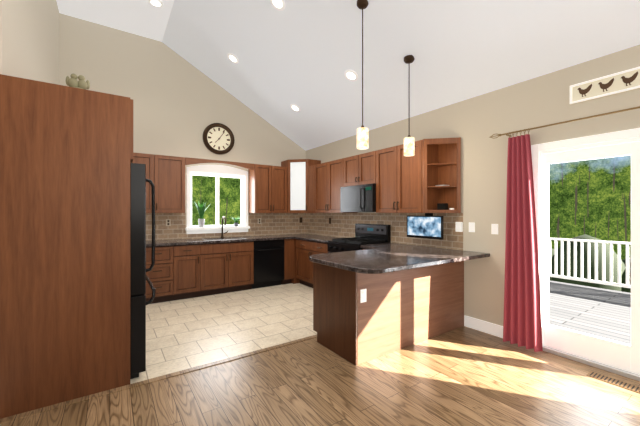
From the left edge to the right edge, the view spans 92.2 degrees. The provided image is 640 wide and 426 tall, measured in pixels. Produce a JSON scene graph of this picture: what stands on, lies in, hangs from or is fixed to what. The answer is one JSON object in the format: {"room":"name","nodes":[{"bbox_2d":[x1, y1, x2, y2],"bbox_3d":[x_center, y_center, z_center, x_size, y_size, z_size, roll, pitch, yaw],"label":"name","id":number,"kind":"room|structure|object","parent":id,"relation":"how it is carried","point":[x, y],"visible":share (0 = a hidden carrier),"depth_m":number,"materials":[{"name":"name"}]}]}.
{"room":"kitchen","nodes":[
{"label":"kitchen","id":0,"kind":"room"},
{"bbox_2d":[0,0,58,84],"bbox_3d":[-1.347,-0.755,0.643,0.300,4.250,9.380,0,0,-34],"label":"wall","id":1,"kind":"structure","parent":0,"point":[29,39],"depth_m":2.82,"materials":[{"name":"beige paint"}]},
{"bbox_2d":[59,13,305,239],"bbox_3d":[-2.091,-0.755,5.691,4.160,4.250,0.200,0,0,-34],"label":"wall","id":2,"kind":"structure","parent":0,"point":[180,104],"depth_m":5.20,"materials":[{"name":"beige paint"}]},
{"bbox_2d":[132,152,184,212],"bbox_3d":[-2.864,-0.460,4.811,1.370,0.920,0.360,0,0,-34],"label":"upper cabinet","id":3,"kind":"object","parent":2,"relation":"attached to","point":[165,174],"visible":0.4,"depth_m":4.92,"materials":[{"name":"brown wood"}]},
{"bbox_2d":[185,157,253,170],"bbox_3d":[-1.730,-0.855,5.429,1.200,0.130,0.020,0,0,-34],"label":"valance","id":4,"kind":"object","parent":3,"relation":"attached to","point":[190,161],"depth_m":5.36,"materials":[{"name":"brown wood"}]},
{"bbox_2d":[185,165,249,233],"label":"window","id":5,"kind":"structure","parent":2,"relation":"in","point":[220,171],"depth_m":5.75,"materials":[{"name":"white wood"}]},
{"bbox_2d":[193,201,207,226],"bbox_3d":[-2.137,0.007,5.535,0.356,0.494,0.335,0,0,-34],"label":"potted plant","id":6,"kind":"object","parent":5,"relation":"on","point":[201,211],"depth_m":5.50,"materials":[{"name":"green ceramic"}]},
{"bbox_2d":[230,217,241,225],"bbox_3d":[-1.622,0.158,5.911,0.268,0.192,0.283,0,0,-34],"label":"potted plant","id":7,"kind":"object","parent":5,"relation":"on","point":[236,220],"depth_m":5.87,"materials":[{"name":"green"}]},
{"bbox_2d":[203,123,234,154],"bbox_3d":[-1.863,-1.375,5.695,0.580,0.580,0.050,0,0,-34],"label":"wall clock","id":8,"kind":"object","parent":2,"relation":"attached to","point":[218,138],"visible":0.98,"depth_m":5.68,"materials":[{"name":"beige"}]},
{"bbox_2d":[146,213,305,240],"bbox_3d":[-2.032,0.228,5.606,4.160,0.454,0.008,0,0,-34],"label":"backsplash","id":9,"kind":"structure","parent":2,"relation":"attached to","point":[271,223],"depth_m":6.01,"materials":[{"name":"tile"}]},
{"bbox_2d":[166,219,170,225],"bbox_3d":[-2.573,0.163,5.227,0.074,0.115,0.008,0,0,-34],"label":"socket","id":10,"kind":"object","parent":9,"relation":"attached to","point":[168,222],"depth_m":5.22,"materials":[{"name":"beige plastic"}]},
{"bbox_2d":[248,164,286,212],"bbox_3d":[-1.014,-0.460,6.073,0.690,0.920,0.360,0,0,-34],"label":"upper cabinet","id":11,"kind":"object","parent":2,"relation":"attached to","point":[267,188],"visible":1,"depth_m":5.94,"materials":[{"name":"brown wood"}]},
{"bbox_2d":[130,283,316,383],"bbox_3d":[-1.265,1.420,4.481,4.560,0.100,3.130,0,0,-34],"label":"floor","id":12,"kind":"structure","parent":0,"point":[184,334],"depth_m":3.75,"materials":[{"name":"beige tile"}]},
{"bbox_2d":[0,74,132,418],"bbox_3d":[-2.118,0.225,2.634,0.845,2.290,0.980,0,0,-34],"label":"panel","id":13,"kind":"object","parent":12,"relation":"on","point":[66,156],"visible":1,"depth_m":2.22,"materials":[{"name":"brown wood"}]},
{"bbox_2d":[66,73,89,89],"bbox_3d":[-1.833,-0.984,2.333,0.147,0.127,0.100,0,0,-34],"label":"figurine","id":14,"kind":"object","parent":13,"relation":"on","point":[72,81],"visible":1,"depth_m":2.32,"materials":[{"name":"beige ceramic"}]},
{"bbox_2d":[130,163,155,378],"bbox_3d":[-2.000,0.476,2.718,0.898,1.763,0.915,0,0,-34],"label":"fridge","id":15,"kind":"object","parent":12,"relation":"on","point":[138,269],"visible":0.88,"depth_m":2.52,"materials":[{"name":"black metal"}]},
{"bbox_2d":[145,245,180,303],"bbox_3d":[-2.578,0.932,4.867,0.516,0.876,0.590,0,0,-34],"label":"base cabinet","id":16,"kind":"object","parent":12,"relation":"on","point":[177,272],"depth_m":4.68,"materials":[{"name":"brown wood"}]},
{"bbox_2d":[181,244,204,298],"bbox_3d":[-2.229,0.932,5.105,0.451,0.876,0.590,0,0,-34],"label":"base cabinet","id":17,"kind":"object","parent":12,"relation":"on","point":[192,255],"depth_m":4.91,"materials":[{"name":"brown wood"}]},
{"bbox_2d":[205,241,252,295],"bbox_3d":[-1.742,0.932,5.437,0.971,0.876,0.590,0,0,-34],"label":"base cabinet","id":18,"kind":"object","parent":12,"relation":"on","point":[229,265],"depth_m":5.22,"materials":[{"name":"brown wood"}]},
{"bbox_2d":[146,234,293,246],"bbox_3d":[-1.851,0.475,5.340,4.136,0.040,0.629,0,0,-34],"label":"countertop","id":19,"kind":"structure","parent":18,"relation":"on","point":[290,236],"depth_m":5.12,"materials":[{"name":"stone"}]},
{"bbox_2d":[221,216,227,237],"bbox_3d":[-1.708,0.256,5.598,0.143,0.399,0.212,0,0,-34],"label":"faucet","id":20,"kind":"object","parent":19,"relation":"on","point":[222,236],"visible":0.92,"depth_m":5.62,"materials":[{"name":"brown metal"}]},
{"bbox_2d":[204,237,245,240],"bbox_3d":[-1.687,0.453,5.428,0.670,0.004,0.430,0,0,-34],"label":"sink basin","id":21,"kind":"object","parent":19,"relation":"in","point":[211,239],"visible":0.96,"depth_m":5.45,"materials":[{"name":"silver metal"}]},
{"bbox_2d":[360,243,405,247],"bbox_3d":[0.940,0.475,4.362,0.626,0.040,0.409,0,0,-34],"label":"countertop","id":22,"kind":"structure","parent":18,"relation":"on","point":[383,244],"depth_m":4.45,"materials":[{"name":"stone"}]},
{"bbox_2d":[252,239,283,288],"bbox_3d":[-1.073,0.934,5.859,0.604,0.871,0.631,0,0,-34],"label":"dishwasher","id":23,"kind":"object","parent":12,"relation":"on","point":[268,263],"visible":0.75,"depth_m":5.64,"materials":[{"name":"black metal"}]},
{"bbox_2d":[281,239,299,284],"bbox_3d":[-0.495,0.932,6.287,0.828,0.875,0.590,0,0,-34],"label":"base cabinet","id":24,"kind":"object","parent":12,"relation":"on","point":[289,261],"visible":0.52,"depth_m":5.88,"materials":[{"name":"brown wood"}]},
{"bbox_2d":[295,239,327,287],"bbox_3d":[0.073,0.932,5.631,0.630,0.875,1.138,0,0,-34],"label":"base cabinet","id":25,"kind":"object","parent":12,"relation":"on","point":[305,250],"visible":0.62,"depth_m":5.67,"materials":[{"name":"brown wood"}]},
{"bbox_2d":[294,234,337,242],"bbox_3d":[0.093,0.475,5.608,0.623,0.040,1.079,0,0,-34],"label":"countertop","id":26,"kind":"structure","parent":25,"relation":"on","point":[309,237],"depth_m":5.72,"materials":[{"name":"stone"}]},
{"bbox_2d":[328,223,390,252],"bbox_3d":[0.579,0.765,4.826,0.700,1.170,0.752,0,0,-34],"label":"range","id":27,"kind":"object","parent":12,"relation":"on","point":[366,234],"visible":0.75,"depth_m":4.80,"materials":[{"name":"black metal"}]},
{"bbox_2d":[0,326,639,425],"bbox_3d":[1.336,1.420,0.579,4.660,0.100,6.250,0,0,-34],"label":"floor","id":28,"kind":"structure","parent":0,"point":[464,376],"depth_m":2.34,"materials":[{"name":"brown wood"}]},
{"bbox_2d":[0,334,316,423],"bbox_3d":[-0.383,1.367,3.188,4.160,0.006,0.060,0,0,-34],"label":"threshold strip","id":29,"kind":"object","parent":28,"relation":"on","point":[65,403],"depth_m":2.45,"materials":[{"name":"brown wood"}]},
{"bbox_2d":[313,261,463,365],"bbox_3d":[0.837,0.932,3.536,1.728,0.875,0.700,0,0,-34],"label":"base cabinet","id":30,"kind":"object","parent":28,"relation":"on","point":[398,310],"visible":0.83,"depth_m":3.08,"materials":[{"name":"brown wood"}]},
{"bbox_2d":[360,289,365,302],"bbox_3d":[0.397,0.755,2.808,0.070,0.120,0.008,0,0,-34],"label":"outlet","id":31,"kind":"object","parent":30,"relation":"attached to","point":[362,295],"visible":1,"depth_m":2.80,"materials":[{"name":"white plastic"}]},
{"bbox_2d":[309,244,489,273],"bbox_3d":[0.855,0.475,3.395,1.858,0.040,1.066,0,0,-34],"label":"countertop","id":32,"kind":"structure","parent":30,"relation":"on","point":[381,258],"depth_m":3.15,"materials":[{"name":"stone"}]},
{"bbox_2d":[587,371,639,393],"bbox_3d":[2.403,1.367,2.475,0.120,0.006,0.380,0,0,-34],"label":"floor vent","id":33,"kind":"object","parent":28,"relation":"in","point":[619,383],"visible":1,"depth_m":2.49,"materials":[{"name":"gold metal"}]},
{"bbox_2d":[56,0,639,150],"bbox_3d":[0.454,-2.132,1.871,4.660,1.736,9.380,0,0,-34],"label":"ceiling","id":34,"kind":"structure","parent":0,"point":[303,55],"depth_m":3.77,"materials":[{"name":"white paint"}]},
{"bbox_2d":[148,0,163,7],"bbox_3d":[-2.247,-2.874,4.217,0.190,0.010,0.190,0,0,-34],"label":"recessed light","id":35,"kind":"object","parent":34,"relation":"in","point":[157,3],"visible":1,"depth_m":4.23,"materials":[{"name":"white"}]},
{"bbox_2d":[227,53,238,63],"bbox_3d":[-1.359,-2.414,4.811,0.171,0.094,0.190,0,0,-34],"label":"recessed light","id":36,"kind":"object","parent":34,"relation":"in","point":[232,58],"visible":1,"depth_m":4.80,"materials":[{"name":"white"}]},
{"bbox_2d":[270,0,284,9],"bbox_3d":[-0.486,-2.414,3.530,0.171,0.094,0.190,0,0,-34],"label":"recessed light","id":37,"kind":"object","parent":34,"relation":"in","point":[278,4],"visible":1,"depth_m":3.55,"materials":[{"name":"white"}]},
{"bbox_2d":[290,104,299,111],"bbox_3d":[-0.431,-1.834,5.384,0.171,0.094,0.190,0,0,-34],"label":"recessed light","id":38,"kind":"object","parent":34,"relation":"in","point":[294,107],"visible":1,"depth_m":5.38,"materials":[{"name":"white"}]},
{"bbox_2d":[345,70,357,80],"bbox_3d":[0.418,-1.840,4.122,0.171,0.094,0.190,0,0,-34],"label":"recessed light","id":39,"kind":"object","parent":34,"relation":"in","point":[351,75],"visible":1,"depth_m":4.11,"materials":[{"name":"white"}]},
{"bbox_2d":[357,0,368,149],"bbox_3d":[0.433,-1.400,3.128,0.120,1.491,0.120,0,0,-34],"label":"pendant lamp","id":40,"kind":"object","parent":34,"relation":"hanging from","point":[362,137],"visible":0.96,"depth_m":3.09,"materials":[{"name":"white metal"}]},
{"bbox_2d":[404,55,414,155],"bbox_3d":[1.017,-1.214,3.514,0.120,1.118,0.120,0,0,-34],"label":"pendant lamp","id":41,"kind":"object","parent":34,"relation":"hanging from","point":[409,145],"visible":0.96,"depth_m":3.47,"materials":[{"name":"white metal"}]},
{"bbox_2d":[306,45,639,325],"bbox_3d":[2.297,0.000,3.128,0.200,2.740,9.380,0,0,-34],"label":"wall","id":42,"kind":"structure","parent":0,"point":[475,123],"depth_m":3.45,"materials":[{"name":"beige paint"}]},
{"bbox_2d":[281,159,320,212],"bbox_3d":[-0.396,-0.535,6.335,0.610,1.070,0.622,0,0,-34],"label":"upper cabinet","id":43,"kind":"object","parent":42,"relation":"attached to","point":[297,185],"visible":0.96,"depth_m":6.14,"materials":[{"name":"brown wood"}]},
{"bbox_2d":[308,158,357,212],"bbox_3d":[0.194,-0.460,5.693,0.360,0.920,1.103,0,0,-34],"label":"upper cabinet","id":44,"kind":"object","parent":42,"relation":"attached to","point":[325,181],"visible":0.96,"depth_m":5.61,"materials":[{"name":"brown wood"}]},
{"bbox_2d":[343,151,375,186],"bbox_3d":[0.720,-0.677,4.922,0.360,0.485,0.760,0,0,-34],"label":"upper cabinet","id":45,"kind":"object","parent":42,"relation":"attached to","point":[359,169],"visible":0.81,"depth_m":4.80,"materials":[{"name":"brown wood"}]},
{"bbox_2d":[340,184,375,211],"bbox_3d":[0.692,-0.223,4.903,0.427,0.415,0.756,0,0,-34],"label":"microwave","id":46,"kind":"object","parent":45,"relation":"attached to","point":[358,198],"visible":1,"depth_m":4.74,"materials":[{"name":"black"}]},
{"bbox_2d":[306,213,462,249],"bbox_3d":[0.720,0.228,5.255,0.008,0.454,3.630,0,0,-34],"label":"backsplash","id":47,"kind":"structure","parent":42,"relation":"attached to","point":[342,225],"depth_m":4.72,"materials":[{"name":"tile"}]},
{"bbox_2d":[376,140,421,212],"bbox_3d":[1.163,-0.460,4.272,0.360,0.920,0.808,0,0,-34],"label":"upper cabinet","id":48,"kind":"object","parent":42,"relation":"attached to","point":[398,181],"visible":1,"depth_m":4.16,"materials":[{"name":"brown wood"}]},
{"bbox_2d":[407,213,442,239],"bbox_3d":[1.386,0.163,4.008,0.132,0.324,0.540,0,0,-34],"label":"tv","id":49,"kind":"object","parent":48,"relation":"hanging from","point":[428,225],"visible":1,"depth_m":3.95,"materials":[{"name":"black"}]},
{"bbox_2d":[422,137,460,212],"bbox_3d":[1.499,-0.460,3.805,0.331,0.920,0.340,0,0,-34],"label":"shelf","id":50,"kind":"object","parent":42,"relation":"attached to","point":[441,175],"visible":0.98,"depth_m":3.85,"materials":[{"name":"brown wood"}]},
{"bbox_2d":[455,222,462,231],"bbox_3d":[1.710,0.170,3.780,0.035,0.120,0.080,0,0,-34],"label":"switch plate","id":51,"kind":"object","parent":42,"relation":"attached to","point":[459,227],"depth_m":3.76,"materials":[{"name":"white plastic"}]},
{"bbox_2d":[469,222,474,231],"bbox_3d":[1.804,0.170,3.665,0.009,0.116,0.074,0,0,-34],"label":"switch plate","id":52,"kind":"object","parent":42,"relation":"attached to","point":[471,224],"depth_m":3.66,"materials":[{"name":"white plastic"}]},
{"bbox_2d":[464,315,502,337],"bbox_3d":[3.245,1.305,1.547,0.015,0.130,5.299,0,0,-34],"label":"baseboard","id":53,"kind":"structure","parent":42,"relation":"attached to","point":[484,326],"depth_m":3.54,"materials":[{"name":"white wood"}]},
{"bbox_2d":[491,224,497,233],"bbox_3d":[1.954,0.180,3.445,0.009,0.116,0.074,0,0,-34],"label":"switch plate","id":54,"kind":"object","parent":42,"relation":"attached to","point":[494,227],"depth_m":3.44,"materials":[{"name":"white plastic"}]},
{"bbox_2d":[489,106,639,138],"bbox_3d":[2.630,-0.828,2.369,0.104,0.075,2.590,0,0,-34],"label":"curtain rod","id":55,"kind":"object","parent":42,"relation":"attached to","point":[507,134],"visible":1,"depth_m":2.87,"materials":[{"name":"gold metal"}]},
{"bbox_2d":[503,134,542,351],"bbox_3d":[2.050,0.275,3.117,0.106,2.140,0.360,0,0,-34],"label":"curtain","id":56,"kind":"object","parent":55,"relation":"hanging from","point":[522,324],"visible":1,"depth_m":3.13,"materials":[{"name":"red fabric"}]},
{"bbox_2d":[531,128,639,380],"bbox_3d":[2.821,0.340,2.342,0.220,2.060,2.070,0,0,-34],"label":"door frame","id":57,"kind":"structure","parent":42,"relation":"attached to","point":[617,357],"depth_m":2.79,"materials":[{"name":"white wood"}]},
{"bbox_2d":[570,66,639,104],"bbox_3d":[2.549,-1.100,2.562,0.022,0.170,0.760,0,0,-34],"label":"picture","id":58,"kind":"object","parent":42,"relation":"attached to","point":[618,82],"visible":1,"depth_m":2.66},
{"label":"outside","id":59,"kind":"structure","parent":0,"visible":0},
{"bbox_2d":[549,280,630,344],"bbox_3d":[3.847,1.470,4.440,3.839,0.120,15.000,0,0,-34],"label":"deck","id":60,"kind":"object","parent":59,"point":[601,312],"depth_m":4.45,"materials":[{"name":"grey wood"}]},
{"bbox_2d":[549,238,630,287],"bbox_3d":[5.550,0.930,5.174,0.100,0.960,15.713,0,0,-34],"label":"railing","id":61,"kind":"object","parent":60,"relation":"on","point":[603,282],"depth_m":5.82,"materials":[{"name":"white wood"}]},
{"bbox_2d":[549,155,630,259],"bbox_3d":[10.482,0.120,13.203,0.200,10.500,18.000,0,0,-34],"label":"trees","id":62,"kind":"object","parent":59,"point":[592,197],"depth_m":12.36,"materials":[{"name":"green plant"}]},
{"bbox_3d":[12.094,2.470,-0.284,12.139,0.200,45.900,0,0,-34],"label":"ground","id":63,"kind":"structure","parent":59,"visible":0},
{"bbox_2d":[549,234,630,292],"bbox_3d":[5.999,1.670,7.542,2.110,2.381,13.200,0,0,-34],"label":"bushes","id":64,"kind":"object","parent":63,"relation":"on","point":[607,264],"depth_m":6.58,"materials":[{"name":"plant"}]}
]}

